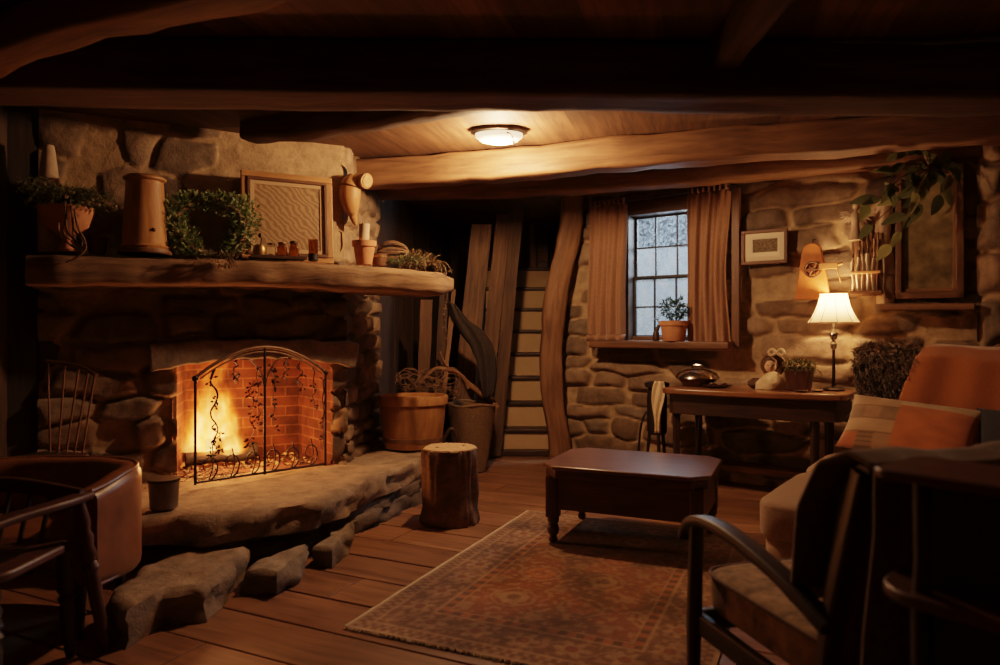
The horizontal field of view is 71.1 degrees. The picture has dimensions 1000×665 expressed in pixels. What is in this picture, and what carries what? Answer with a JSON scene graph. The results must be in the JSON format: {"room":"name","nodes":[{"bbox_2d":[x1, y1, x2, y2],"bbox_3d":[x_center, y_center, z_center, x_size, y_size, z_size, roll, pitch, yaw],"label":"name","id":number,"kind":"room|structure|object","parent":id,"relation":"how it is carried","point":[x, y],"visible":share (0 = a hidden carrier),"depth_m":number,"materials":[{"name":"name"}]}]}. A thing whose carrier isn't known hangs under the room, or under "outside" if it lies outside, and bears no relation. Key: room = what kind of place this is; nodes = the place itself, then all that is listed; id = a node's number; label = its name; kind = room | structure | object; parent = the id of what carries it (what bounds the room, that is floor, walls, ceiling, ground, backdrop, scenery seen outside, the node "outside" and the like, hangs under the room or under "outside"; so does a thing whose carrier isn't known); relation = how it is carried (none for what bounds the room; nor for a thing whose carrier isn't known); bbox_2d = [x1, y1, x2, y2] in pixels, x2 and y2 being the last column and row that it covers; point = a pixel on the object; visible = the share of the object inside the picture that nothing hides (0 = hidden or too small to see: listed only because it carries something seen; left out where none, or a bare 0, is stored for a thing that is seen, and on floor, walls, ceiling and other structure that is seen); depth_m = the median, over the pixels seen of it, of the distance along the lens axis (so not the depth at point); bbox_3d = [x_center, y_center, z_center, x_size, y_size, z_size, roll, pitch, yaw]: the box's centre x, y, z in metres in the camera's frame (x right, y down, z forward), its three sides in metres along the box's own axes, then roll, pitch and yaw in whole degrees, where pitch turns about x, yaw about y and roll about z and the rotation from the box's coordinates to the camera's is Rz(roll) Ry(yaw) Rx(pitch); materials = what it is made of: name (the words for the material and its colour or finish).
{"room":"traditional dwelling","nodes":[
{"label":"traditional dwelling","id":0,"kind":"room"},
{"bbox_2d":[0,106,6,457],"bbox_3d":[-2.938,-0.060,1.475,0.064,2.620,5.550,0,0,0],"label":"wall","id":1,"kind":"structure","parent":0,"point":[3,109],"depth_m":4.10,"materials":[{"name":"brown wood"}]},
{"bbox_2d":[7,106,59,456],"bbox_3d":[-2.806,-0.060,4.248,0.512,2.620,0.061,0,0,-39],"label":"wall","id":2,"kind":"structure","parent":0,"point":[26,356],"depth_m":4.17,"materials":[{"name":"brown wood"}]},
{"bbox_2d":[0,430,789,664],"bbox_3d":[2.397,1.283,3.500,20.794,0.064,16.000,0,0,0],"label":"floor","id":3,"kind":"structure","parent":0,"point":[302,624],"depth_m":3.20,"materials":[{"name":"brown wood"}]},
{"bbox_2d":[0,477,109,664],"bbox_3d":[-1.930,0.909,2.519,0.784,0.687,0.516,0,0,0],"label":"armchair","id":4,"kind":"object","parent":3,"relation":"on","point":[20,555],"visible":1,"depth_m":2.68,"materials":[{"name":"red wood"}]},
{"bbox_2d":[14,359,97,456],"bbox_3d":[-2.490,0.545,3.888,0.388,0.777,0.360,0,0,18],"label":"spindle chair","id":5,"kind":"object","parent":3,"relation":"on","point":[89,371],"visible":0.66,"depth_m":4.00,"materials":[{"name":"brown wood"}]},
{"bbox_2d":[0,455,141,639],"bbox_3d":[-2.029,0.918,3.063,0.918,0.664,0.648,0,0,0],"label":"tub chair","id":6,"kind":"object","parent":3,"relation":"on","point":[115,510],"visible":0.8,"depth_m":2.97,"materials":[{"name":"leather"}]},
{"bbox_2d":[0,509,72,569],"bbox_3d":[-2.031,0.879,3.001,0.672,0.151,0.481,0,0,0],"label":"seat cushion","id":7,"kind":"object","parent":6,"relation":"on","point":[60,523],"depth_m":2.86,"materials":[{"name":"leather"}]},
{"bbox_2d":[106,547,249,649],"bbox_3d":[-1.488,1.170,3.196,0.476,0.159,0.883,0,0,0],"label":"stone","id":8,"kind":"structure","parent":3,"relation":"on","point":[189,587],"depth_m":3.04,"materials":[{"name":"stone"}]},
{"bbox_2d":[24,109,453,578],"bbox_3d":[-1.550,-0.035,4.743,1.810,2.670,3.073,0,0,27],"label":"fireplace","id":9,"kind":"object","parent":3,"relation":"on","point":[146,326],"visible":0.71,"depth_m":4.51,"materials":[{"name":"stone"}]},
{"bbox_2d":[37,144,59,252],"bbox_3d":[-2.660,-0.789,4.127,0.120,0.635,0.120,0,0,0],"label":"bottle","id":10,"kind":"object","parent":9,"relation":"on","point":[48,241],"visible":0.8,"depth_m":4.09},
{"bbox_2d":[16,174,120,262],"bbox_3d":[-2.435,-0.635,3.994,0.527,0.493,0.491,0,0,-28],"label":"planter","id":11,"kind":"object","parent":9,"relation":"on","point":[67,220],"visible":1,"depth_m":3.96,"materials":[{"name":"ceramic"}]},
{"bbox_2d":[37,203,96,251],"bbox_3d":[-2.517,-0.597,4.064,0.305,0.250,0.297,0,0,0],"label":"pot","id":12,"kind":"object","parent":11,"relation":"on","point":[52,215],"depth_m":3.97,"materials":[{"name":"ceramic"}]},
{"bbox_2d":[86,235,108,254],"bbox_3d":[-2.417,-0.524,4.201,0.120,0.104,0.118,0,0,0],"label":"pot","id":13,"kind":"object","parent":9,"relation":"on","point":[96,244],"visible":1,"depth_m":4.16,"materials":[{"name":"ceramic"}]},
{"bbox_2d":[117,173,172,256],"bbox_3d":[-2.156,-0.711,4.250,0.304,0.478,0.302,0,0,0],"label":"wooden churn","id":14,"kind":"object","parent":9,"relation":"on","point":[144,234],"visible":1,"depth_m":4.16,"materials":[{"name":"brown wood"}]},
{"bbox_2d":[147,475,180,510],"bbox_3d":[-1.807,0.864,3.765,0.166,0.160,0.164,0,0,0],"label":"pail","id":15,"kind":"object","parent":9,"relation":"on","point":[163,490],"visible":1,"depth_m":3.71,"materials":[{"name":"metal"}]},
{"bbox_2d":[142,466,235,488],"bbox_3d":[-1.987,0.921,4.510,0.634,0.070,0.377,0,0,-42],"label":"kindling","id":16,"kind":"object","parent":9,"relation":"on","point":[230,469],"visible":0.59,"depth_m":4.53,"materials":[{"name":"wood"}]},
{"bbox_2d":[164,188,263,257],"bbox_3d":[-1.842,-0.696,4.431,0.653,0.437,0.234,0,0,-28],"label":"wreath","id":17,"kind":"object","parent":9,"relation":"on","point":[197,200],"visible":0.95,"depth_m":4.41,"materials":[{"name":"green plant"}]},
{"bbox_2d":[193,249,240,269],"bbox_3d":[-1.715,-0.436,4.261,0.274,0.156,0.134,0,0,-8],"label":"garland","id":18,"kind":"object","parent":9,"relation":"hanging from","point":[230,259],"visible":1,"depth_m":4.26,"materials":[{"name":"green plant"}]},
{"bbox_2d":[184,446,255,465],"bbox_3d":[-1.972,0.875,4.945,0.465,0.098,0.110,0,0,-35],"label":"log","id":19,"kind":"object","parent":9,"relation":"in","point":[242,453],"visible":0.78,"depth_m":4.92,"materials":[{"name":"wood"}]},
{"bbox_2d":[188,442,257,456],"bbox_3d":[-2.018,0.869,5.112,0.473,0.118,0.113,0,0,-22],"label":"log","id":20,"kind":"object","parent":9,"relation":"in","point":[190,447],"visible":0.24,"depth_m":5.07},
{"bbox_2d":[205,435,242,449],"bbox_3d":[-1.983,0.788,5.033,0.250,0.092,0.085,0,0,-38],"label":"log","id":21,"kind":"object","parent":20,"relation":"on","point":[232,440],"visible":0.87,"depth_m":5.02,"materials":[{"name":"wood"}]},
{"bbox_2d":[180,452,310,472],"bbox_3d":[-1.827,0.928,5.035,0.858,0.029,0.458,0,0,-28],"label":"bed","id":22,"kind":"object","parent":9,"relation":"in","point":[291,454],"visible":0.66,"depth_m":4.97,"materials":[{"name":"brown"}]},
{"bbox_2d":[192,345,327,484],"bbox_3d":[-1.534,0.504,4.562,0.927,0.841,0.084,0,0,-44],"label":"fire screen","id":23,"kind":"object","parent":9,"relation":"on","point":[195,378],"visible":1,"depth_m":4.54,"materials":[{"name":"black metal"}]},
{"bbox_2d":[249,254,306,260],"bbox_3d":[-1.439,-0.483,4.539,0.350,0.019,0.111,0,0,-27],"label":"tray","id":24,"kind":"object","parent":9,"relation":"on","point":[253,256],"visible":1,"depth_m":4.50,"materials":[{"name":"brown wood"}]},
{"bbox_2d":[253,233,265,254],"bbox_3d":[-1.541,-0.560,4.486,0.084,0.156,0.084,0,0,0],"label":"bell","id":25,"kind":"object","parent":24,"relation":"on","point":[258,249],"visible":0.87,"depth_m":4.46,"materials":[{"name":"gold metal"}]},
{"bbox_2d":[240,169,333,263],"bbox_3d":[-1.428,-0.771,4.716,0.600,0.600,0.090,0,0,-27],"label":"picture","id":26,"kind":"object","parent":9,"relation":"on","point":[299,208],"visible":0.9,"depth_m":4.72,"materials":[{"name":"brown wood"}]},
{"bbox_2d":[254,184,320,250],"bbox_3d":[-1.429,-0.771,4.718,0.455,0.454,0.047,0,0,-27],"label":"print","id":27,"kind":"object","parent":26,"relation":"attached to","point":[289,212],"depth_m":4.72},
{"bbox_2d":[308,239,317,261],"bbox_3d":[-1.238,-0.544,4.641,0.066,0.145,0.066,0,0,0],"label":"tumbler","id":28,"kind":"object","parent":9,"relation":"on","point":[312,243],"visible":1,"depth_m":4.61,"materials":[{"name":"orange glass"}]},
{"bbox_2d":[339,173,372,225],"bbox_3d":[-1.042,-0.953,5.004,0.229,0.374,0.159,0,0,27],"label":"wooden scoop","id":29,"kind":"object","parent":9,"relation":"attached to","point":[349,192],"visible":1,"depth_m":4.97,"materials":[{"name":"brown wood"}]},
{"bbox_2d":[339,173,360,225],"bbox_3d":[-1.076,-0.953,5.019,0.157,0.374,0.156,0,0,0],"label":"bowl","id":30,"kind":"object","parent":29,"relation":"on","point":[349,192],"depth_m":4.97,"materials":[{"name":"brown wood"}]},
{"bbox_2d":[352,223,376,265],"bbox_3d":[-0.948,-0.617,4.885,0.172,0.290,0.172,0,0,0],"label":"terracotta pot","id":31,"kind":"object","parent":9,"relation":"on","point":[364,248],"visible":1,"depth_m":4.84,"materials":[{"name":"ceramic"}]},
{"bbox_2d":[358,223,369,239],"bbox_3d":[-0.947,-0.682,4.886,0.079,0.160,0.086,0,0,0],"label":"candle","id":32,"kind":"object","parent":31,"relation":"on","point":[364,228],"depth_m":4.85,"materials":[{"name":"wax"}]},
{"bbox_2d":[372,253,386,266],"bbox_3d":[-0.859,-0.514,4.987,0.114,0.085,0.114,0,0,0],"label":"wooden cup","id":33,"kind":"object","parent":9,"relation":"on","point":[379,259],"visible":0.87,"depth_m":4.94,"materials":[{"name":"brown wood"}]},
{"bbox_2d":[377,241,408,264],"bbox_3d":[-0.789,-0.587,5.157,0.242,0.173,0.182,0,0,0],"label":"wire basket","id":34,"kind":"object","parent":9,"relation":"on","point":[404,249],"visible":0.71,"depth_m":5.11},
{"bbox_2d":[385,253,428,265],"bbox_3d":[-0.709,-0.533,5.014,0.287,0.102,0.341,0,0,34],"label":"herbs","id":35,"kind":"object","parent":9,"relation":"on","point":[414,258],"visible":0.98,"depth_m":5.03,"materials":[{"name":"green plant"}]},
{"bbox_2d":[377,393,447,450],"bbox_3d":[-0.710,0.719,5.700,0.576,0.418,0.495,0,0,0],"label":"wooden tub","id":36,"kind":"object","parent":9,"relation":"on","point":[409,421],"visible":0.96,"depth_m":5.51,"materials":[{"name":"brown wood"}]},
{"bbox_2d":[395,367,460,399],"bbox_3d":[-0.622,0.451,6.059,0.579,0.299,0.178,0,0,0],"label":"brushwood","id":37,"kind":"object","parent":36,"relation":"on","point":[424,377],"visible":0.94,"depth_m":6.04,"materials":[{"name":"wood"}]},
{"bbox_2d":[392,248,451,275],"bbox_3d":[-0.579,-0.509,5.134,0.472,0.245,0.427,0,0,0],"label":"dried herbs","id":38,"kind":"object","parent":9,"relation":"on","point":[428,261],"visible":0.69,"depth_m":5.14,"materials":[{"name":"green plant"}]},
{"bbox_2d":[240,544,308,594],"bbox_3d":[-1.129,1.196,3.564,0.277,0.108,0.524,0,0,0],"label":"step stone","id":39,"kind":"structure","parent":3,"relation":"on","point":[271,575],"depth_m":3.41,"materials":[{"name":"stone"}]},
{"bbox_2d":[312,522,354,567],"bbox_3d":[-0.918,1.197,4.009,0.151,0.106,0.587,0,0,9],"label":"step stone","id":40,"kind":"structure","parent":3,"relation":"on","point":[328,552],"depth_m":3.82,"materials":[{"name":"stone"}]},
{"bbox_2d":[417,300,432,392],"bbox_3d":[-0.684,0.473,6.242,0.161,1.534,0.114,0,0,0],"label":"leaning board","id":41,"kind":"object","parent":3,"relation":"on","point":[425,337],"visible":0.44,"depth_m":6.25,"materials":[{"name":"brown wood"}]},
{"bbox_2d":[435,293,448,392],"bbox_3d":[-0.540,0.409,6.282,0.156,1.680,0.095,0,0,0],"label":"leaning board","id":42,"kind":"object","parent":3,"relation":"on","point":[441,345],"visible":0.22,"depth_m":6.28,"materials":[{"name":"brown wood"}]},
{"bbox_2d":[419,443,479,528],"bbox_3d":[-0.332,0.998,4.641,0.401,0.504,0.401,0,0,0],"label":"tree stump","id":43,"kind":"object","parent":3,"relation":"on","point":[450,487],"visible":1,"depth_m":4.48,"materials":[{"name":"wood"}]},
{"bbox_2d":[443,290,455,393],"bbox_3d":[-0.484,0.430,6.190,0.049,1.638,0.357,0,0,24],"label":"leaning board","id":44,"kind":"object","parent":3,"relation":"on","point":[450,324],"visible":0.52,"depth_m":6.25,"materials":[{"name":"brown wood"}]},
{"bbox_2d":[447,300,496,399],"bbox_3d":[-0.250,0.156,6.224,0.449,0.893,0.066,0,0,0],"label":"leaf","id":45,"kind":"object","parent":44,"relation":"hanging from","point":[482,348],"visible":1,"depth_m":6.22,"materials":[{"name":"plant"}]},
{"bbox_2d":[448,224,491,442],"bbox_3d":[-0.294,0.092,6.770,0.177,2.316,0.505,0,0,42],"label":"leaning board","id":46,"kind":"object","parent":3,"relation":"on","point":[480,237],"visible":0.55,"depth_m":6.80,"materials":[{"name":"brown wood"}]},
{"bbox_2d":[446,399,496,472],"bbox_3d":[-0.262,0.936,6.351,0.470,0.628,0.472,0,0,0],"label":"bucket","id":47,"kind":"object","parent":3,"relation":"on","point":[473,420],"visible":0.7,"depth_m":6.19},
{"bbox_2d":[425,366,498,409],"bbox_3d":[-0.342,0.502,6.251,0.682,0.405,0.075,0,0,-14],"label":"stick","id":48,"kind":"object","parent":47,"relation":"on","point":[473,387],"visible":0.68,"depth_m":6.27,"materials":[{"name":"brown wood"}]},
{"bbox_2d":[477,214,510,400],"bbox_3d":[-0.087,0.032,6.932,0.456,2.436,0.124,0,0,-35],"label":"leaning board","id":49,"kind":"object","parent":3,"relation":"on","point":[500,247],"visible":0.59,"depth_m":6.96,"materials":[{"name":"brown wood"}]},
{"bbox_2d":[489,204,523,455],"bbox_3d":[0.066,-0.032,7.024,0.381,2.526,0.089,0,0,-27],"label":"leaning board","id":50,"kind":"object","parent":3,"relation":"on","point":[509,296],"visible":0.81,"depth_m":7.01,"materials":[{"name":"brown wood"}]},
{"bbox_2d":[485,267,550,455],"bbox_3d":[0.240,0.227,7.975,0.820,2.051,1.810,0,0,0],"label":"staircase","id":51,"kind":"structure","parent":3,"relation":"on","point":[525,433],"depth_m":7.77,"materials":[{"name":"beige paint"}]},
{"bbox_2d":[493,227,547,266],"bbox_3d":[0.260,-1.070,8.932,0.700,0.560,0.075,0,0,0],"label":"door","id":52,"kind":"structure","parent":51,"relation":"on","point":[541,232],"depth_m":8.93,"materials":[{"name":"brown wood"}]},
{"bbox_2d":[529,224,536,266],"bbox_3d":[0.410,-1.040,8.720,0.101,0.621,0.097,0,0,0],"label":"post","id":53,"kind":"object","parent":51,"relation":"on","point":[532,227],"visible":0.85,"depth_m":8.68,"materials":[{"name":"brown wood"}]},
{"bbox_2d":[344,510,752,664],"bbox_3d":[0.442,1.244,3.612,1.494,0.016,2.118,0,0,24],"label":"rug","id":54,"kind":"object","parent":3,"relation":"on","point":[607,592],"visible":0.87,"depth_m":3.27,"materials":[{"name":"fabric"}]},
{"bbox_2d":[543,448,721,549],"bbox_3d":[0.810,1.006,4.235,0.970,0.460,0.720,0,0,24],"label":"coffee table","id":55,"kind":"object","parent":54,"relation":"on","point":[672,487],"visible":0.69,"depth_m":3.99,"materials":[{"name":"red wood"}]},
{"bbox_2d":[539,195,583,459],"bbox_3d":[0.586,-0.033,6.652,0.416,2.634,0.245,0,0,0],"label":"timber post","id":56,"kind":"object","parent":3,"relation":"on","point":[555,299],"visible":0.85,"depth_m":6.58,"materials":[{"name":"brown wood"}]},
{"bbox_2d":[644,381,668,452],"bbox_3d":[1.284,0.827,5.700,0.253,0.853,0.244,0,0,0],"label":"chair","id":57,"kind":"object","parent":3,"relation":"on","point":[650,417],"visible":0.44,"depth_m":5.67,"materials":[{"name":"wood"}]},
{"bbox_2d":[651,381,664,432],"bbox_3d":[1.263,0.595,5.576,0.110,0.411,0.050,0,0,36],"label":"rag","id":58,"kind":"object","parent":57,"relation":"hanging from","point":[657,398],"visible":0.98,"depth_m":5.57,"materials":[{"name":"fabric"}]},
{"bbox_2d":[662,384,855,465],"bbox_3d":[1.961,0.840,5.337,1.290,0.820,0.669,0,0,36],"label":"writing desk","id":59,"kind":"object","parent":3,"relation":"on","point":[734,401],"visible":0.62,"depth_m":5.10,"materials":[{"name":"brown wood"}]},
{"bbox_2d":[675,364,719,386],"bbox_3d":[1.581,0.340,5.605,0.344,0.177,0.342,0,0,0],"label":"chafing dish","id":60,"kind":"object","parent":59,"relation":"on","point":[691,377],"visible":0.96,"depth_m":5.49,"materials":[{"name":"orange metal"}]},
{"bbox_2d":[747,348,786,389],"bbox_3d":[2.030,0.274,5.295,0.298,0.316,0.187,0,0,16],"label":"doll","id":61,"kind":"object","parent":59,"relation":"on","point":[771,363],"visible":0.99,"depth_m":5.26,"materials":[{"name":"fabric"}]},
{"bbox_2d":[779,357,823,390],"bbox_3d":[2.230,0.300,5.186,0.302,0.256,0.305,0,0,0],"label":"planter box","id":62,"kind":"object","parent":59,"relation":"on","point":[796,377],"visible":1,"depth_m":5.14,"materials":[{"name":"red wood"}]},
{"bbox_2d":[807,293,860,390],"bbox_3d":[2.466,0.069,5.175,0.363,0.718,0.363,0,0,0],"label":"table lamp","id":63,"kind":"object","parent":59,"relation":"on","point":[833,308],"visible":1,"depth_m":5.09,"materials":[{"name":"fabric"}]},
{"bbox_2d":[678,465,872,664],"bbox_3d":[1.042,0.779,2.054,0.713,0.958,0.836,0,0,-14],"label":"armchair","id":64,"kind":"object","parent":3,"relation":"on","point":[753,597],"visible":0.57,"depth_m":1.92,"materials":[{"name":"wood"}]},
{"bbox_2d":[711,559,821,664],"bbox_3d":[1.025,0.850,2.119,0.570,0.150,0.640,0,0,-14],"label":"seat cushion","id":65,"kind":"object","parent":64,"relation":"on","point":[742,594],"depth_m":2.06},
{"bbox_2d":[822,480,872,664],"bbox_3d":[1.108,0.601,1.795,0.570,0.561,0.213,0,0,-14],"label":"cushion","id":66,"kind":"object","parent":64,"relation":"on","point":[849,652],"depth_m":1.69,"materials":[{"name":"brown fabric"}]},
{"bbox_2d":[789,441,999,664],"bbox_3d":[1.126,0.582,1.765,0.693,0.629,0.315,0,0,-14],"label":"chair cover","id":67,"kind":"object","parent":64,"relation":"on","point":[886,633],"visible":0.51,"depth_m":1.61,"materials":[{"name":"brown fabric"}]},
{"bbox_2d":[760,453,836,558],"bbox_3d":[2.549,0.720,3.729,1.779,1.061,2.060,0,0,36],"label":"sofa","id":68,"kind":"object","parent":3,"relation":"on","point":[778,507],"visible":0.09,"depth_m":3.38,"materials":[{"name":"fabric"}]},
{"bbox_2d":[760,472,810,542],"bbox_3d":[1.911,0.915,3.522,0.985,0.202,0.971,0,0,36],"label":"seat cushion","id":69,"kind":"object","parent":68,"relation":"on","point":[778,507],"depth_m":3.39,"materials":[{"name":"fabric"}]},
{"bbox_2d":[806,453,836,472],"bbox_3d":[2.449,0.910,4.263,0.983,0.201,0.859,0,0,36],"label":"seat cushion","id":70,"kind":"object","parent":68,"relation":"on","point":[811,467],"depth_m":4.34,"materials":[{"name":"fabric"}]},
{"bbox_2d":[847,338,923,415],"bbox_3d":[2.644,0.361,4.763,0.510,0.655,0.448,0,0,37],"label":"sheepskin","id":71,"kind":"object","parent":68,"relation":"on","point":[880,369],"visible":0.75,"depth_m":4.67,"materials":[{"name":"fur"}]},
{"bbox_2d":[835,394,980,449],"bbox_3d":[2.524,0.600,4.335,0.294,0.376,0.762,0,0,-45],"label":"patchwork pillow","id":72,"kind":"object","parent":68,"relation":"on","point":[873,422],"visible":0.86,"depth_m":4.28,"materials":[{"name":"fabric"}]},
{"bbox_2d":[899,344,999,445],"bbox_3d":[2.994,0.408,4.442,0.977,0.666,0.485,0,0,36],"label":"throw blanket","id":73,"kind":"object","parent":68,"relation":"on","point":[950,375],"visible":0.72,"depth_m":4.41,"materials":[{"name":"orange fabric"}]},
{"bbox_2d":[976,408,999,443],"bbox_3d":[2.978,0.610,4.007,0.424,0.316,0.213,0,0,34],"label":"pillow","id":74,"kind":"object","parent":68,"relation":"on","point":[989,426],"visible":0.59,"depth_m":4.08,"materials":[{"name":"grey fabric"}]},
{"bbox_2d":[874,457,999,664],"bbox_3d":[1.080,0.762,1.190,0.266,0.975,0.782,0,0,-38],"label":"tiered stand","id":75,"kind":"object","parent":3,"relation":"on","point":[951,590],"visible":1,"depth_m":1.36,"materials":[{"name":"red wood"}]},
{"bbox_2d":[874,457,999,497],"bbox_3d":[1.080,0.285,1.190,0.240,0.020,0.780,0,0,-37],"label":"shelf","id":76,"kind":"object","parent":75,"relation":"attached to","point":[925,473],"depth_m":1.37,"materials":[{"name":"red wood"}]},
{"bbox_2d":[883,566,999,633],"bbox_3d":[1.080,0.522,1.190,0.260,0.025,0.780,0,0,-37],"label":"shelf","id":77,"kind":"object","parent":75,"relation":"attached to","point":[982,611],"depth_m":1.34,"materials":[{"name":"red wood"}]},
{"bbox_2d":[373,200,450,440],"bbox_3d":[-0.973,-0.060,7.331,0.064,2.620,3.987,0,0,9],"label":"wall","id":78,"kind":"structure","parent":0,"point":[400,221],"depth_m":7.17,"materials":[{"name":"brown wood"}]},
{"bbox_2d":[0,0,999,246],"bbox_3d":[-0.168,-1.385,3.500,18.862,0.070,16.000,0,0,0],"label":"ceiling","id":79,"kind":"structure","parent":0,"point":[920,22],"depth_m":3.15,"materials":[{"name":"brown wood"}]},
{"bbox_2d":[0,0,287,78],"bbox_3d":[-1.541,-1.231,2.747,2.720,0.220,0.248,0,0,25],"label":"ceiling beam","id":80,"kind":"structure","parent":79,"relation":"attached to","point":[30,30],"depth_m":2.68,"materials":[{"name":"brown wood"}]},
{"bbox_2d":[239,110,498,143],"bbox_3d":[-0.547,-1.271,4.036,2.402,0.284,0.339,0,0,29],"label":"ceiling beam","id":81,"kind":"structure","parent":79,"relation":"attached to","point":[291,126],"depth_m":4.18,"materials":[{"name":"brown wood"}]},
{"bbox_2d":[470,125,527,144],"bbox_3d":[-0.007,-1.298,4.660,0.380,0.100,0.234,0,0,0],"label":"ceiling light","id":82,"kind":"object","parent":79,"relation":"attached to","point":[487,134],"visible":1,"depth_m":4.59,"materials":[{"name":"glass"}]},
{"bbox_2d":[475,130,522,144],"bbox_3d":[-0.007,-1.288,4.660,0.320,0.072,0.197,0,0,0],"label":"diffuser","id":83,"kind":"object","parent":82,"relation":"attached to","point":[492,137],"depth_m":4.60,"materials":[{"name":"white glass"}]},
{"bbox_2d":[0,36,999,117],"bbox_3d":[0.603,-1.209,3.295,7.416,0.336,0.431,0,0,1],"label":"ceiling beam","id":84,"kind":"structure","parent":79,"relation":"attached to","point":[776,78],"depth_m":3.19,"materials":[{"name":"brown wood"}]},
{"bbox_2d":[355,115,999,189],"bbox_3d":[1.530,-1.242,4.671,5.812,0.262,0.279,0,0,17],"label":"ceiling beam","id":85,"kind":"structure","parent":79,"relation":"attached to","point":[836,138],"depth_m":4.67,"materials":[{"name":"brown wood"}]},
{"bbox_2d":[375,145,982,200],"bbox_3d":[1.276,-1.278,5.678,5.030,0.194,0.539,0,0,18],"label":"ceiling beam","id":86,"kind":"structure","parent":79,"relation":"attached to","point":[650,179],"depth_m":5.72,"materials":[{"name":"brown wood"}]},
{"bbox_2d":[709,0,793,68],"bbox_3d":[1.016,-1.280,2.250,0.145,0.169,2.100,0,0,1],"label":"ceiling beam","id":87,"kind":"structure","parent":79,"relation":"attached to","point":[747,22],"depth_m":2.85,"materials":[{"name":"brown wood"}]},
{"bbox_2d":[451,230,553,401],"bbox_3d":[0.100,-0.060,9.258,1.600,2.620,0.064,0,0,0],"label":"wall","id":88,"kind":"structure","parent":0,"point":[460,239],"depth_m":9.23,"materials":[{"name":"brown wood"}]},
{"bbox_2d":[562,158,982,486],"bbox_3d":[2.476,-0.015,5.461,4.600,2.710,0.118,0,0,36],"label":"wall","id":89,"kind":"structure","parent":0,"point":[605,402],"depth_m":5.68,"materials":[{"name":"stone"}]},
{"bbox_2d":[589,187,740,349],"bbox_3d":[1.454,-0.526,6.142,1.305,1.328,0.400,0,0,36],"label":"window","id":90,"kind":"structure","parent":89,"relation":"in","point":[677,207],"depth_m":6.24,"materials":[{"name":"brown wood"}]},
{"bbox_2d":[583,185,735,206],"bbox_3d":[1.349,-1.190,6.137,1.420,0.039,0.020,0,0,36],"label":"curtain rod","id":91,"kind":"object","parent":90,"relation":"attached to","point":[728,186],"visible":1,"depth_m":6.10,"materials":[{"name":"brown wood"}]},
{"bbox_2d":[585,198,627,340],"bbox_3d":[0.977,-0.564,6.389,0.395,1.292,0.105,0,0,36],"label":"curtain","id":92,"kind":"object","parent":91,"relation":"hanging from","point":[606,304],"visible":0.98,"depth_m":6.38,"materials":[{"name":"fabric"}]},
{"bbox_2d":[686,183,731,350],"bbox_3d":[1.736,-0.536,5.840,0.371,1.378,0.105,0,0,36],"label":"curtain","id":93,"kind":"object","parent":91,"relation":"hanging from","point":[708,212],"visible":0.86,"depth_m":5.83,"materials":[{"name":"fabric"}]},
{"bbox_2d":[655,294,689,340],"bbox_3d":[1.472,-0.127,5.952,0.339,0.398,0.271,0,0,-42],"label":"plant","id":94,"kind":"object","parent":90,"relation":"on","point":[671,330],"visible":1,"depth_m":5.90,"materials":[{"name":"green plant"}]},
{"bbox_2d":[720,460,806,477],"bbox_3d":[2.407,1.095,5.391,2.150,0.050,0.240,0,0,36],"label":"baseboard","id":95,"kind":"structure","parent":89,"relation":"attached to","point":[727,465],"depth_m":5.55,"materials":[{"name":"brown wood"}]},
{"bbox_2d":[741,228,787,264],"bbox_3d":[2.120,-0.688,5.617,0.360,0.275,0.030,0,0,36],"label":"framed print","id":96,"kind":"object","parent":89,"relation":"attached to","point":[766,246],"visible":1,"depth_m":5.61,"materials":[{"name":"paper"}]},
{"bbox_2d":[794,239,842,299],"bbox_3d":[2.425,-0.486,5.328,0.351,0.462,0.080,0,0,36],"label":"coffee grinder","id":97,"kind":"object","parent":89,"relation":"attached to","point":[812,281],"visible":1,"depth_m":5.34,"materials":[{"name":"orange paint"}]},
{"bbox_2d":[849,149,962,260],"bbox_3d":[2.764,-0.961,4.749,0.767,0.951,0.277,0,0,-13],"label":"plant","id":98,"kind":"object","parent":89,"relation":"hanging from","point":[917,189],"visible":0.91,"depth_m":4.77,"materials":[{"name":"green plant"}]},
{"bbox_2d":[874,163,974,309],"bbox_3d":[3.022,-0.661,5.006,0.623,1.018,0.361,0,0,36],"label":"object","id":99,"kind":"structure","parent":89,"relation":"in","point":[930,252],"depth_m":4.96,"materials":[{"name":"brown wood"}]},
{"bbox_2d":[849,232,882,295],"bbox_3d":[2.684,-0.500,5.135,0.220,0.460,0.081,0,0,36],"label":"tool rack","id":100,"kind":"object","parent":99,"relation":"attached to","point":[871,292],"visible":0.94,"depth_m":5.14,"materials":[{"name":"brown wood"}]},
{"bbox_2d":[839,204,875,240],"bbox_3d":[2.639,-0.820,5.167,0.243,0.280,0.088,0,0,17],"label":"angel figurine","id":101,"kind":"object","parent":100,"relation":"attached to","point":[854,217],"visible":0.8,"depth_m":5.15,"materials":[{"name":"ceramic"}]},
{"bbox_2d":[861,237,865,290],"bbox_3d":[2.664,-0.521,5.136,0.033,0.428,0.027,0,0,-23],"label":"tool","id":102,"kind":"object","parent":100,"relation":"in","point":[862,240],"visible":0.89,"depth_m":5.13,"materials":[{"name":"wood"}]},
{"bbox_2d":[865,235,870,290],"bbox_3d":[2.691,-0.543,5.118,0.035,0.474,0.030,0,0,0],"label":"tool","id":103,"kind":"object","parent":100,"relation":"in","point":[867,259],"visible":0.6,"depth_m":5.11,"materials":[{"name":"wood"}]},
{"bbox_2d":[871,238,875,289],"bbox_3d":[2.719,-0.497,5.093,0.034,0.382,0.027,0,0,0],"label":"tool","id":104,"kind":"object","parent":100,"relation":"on","point":[874,244],"visible":1,"depth_m":5.09,"materials":[{"name":"wood"}]},
{"bbox_2d":[977,145,999,346],"bbox_3d":[3.677,-0.015,4.459,1.060,2.710,0.265,0,0,36],"label":"wall pier","id":105,"kind":"object","parent":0,"point":[988,166],"visible":0.56,"depth_m":4.70,"materials":[{"name":"stone"}]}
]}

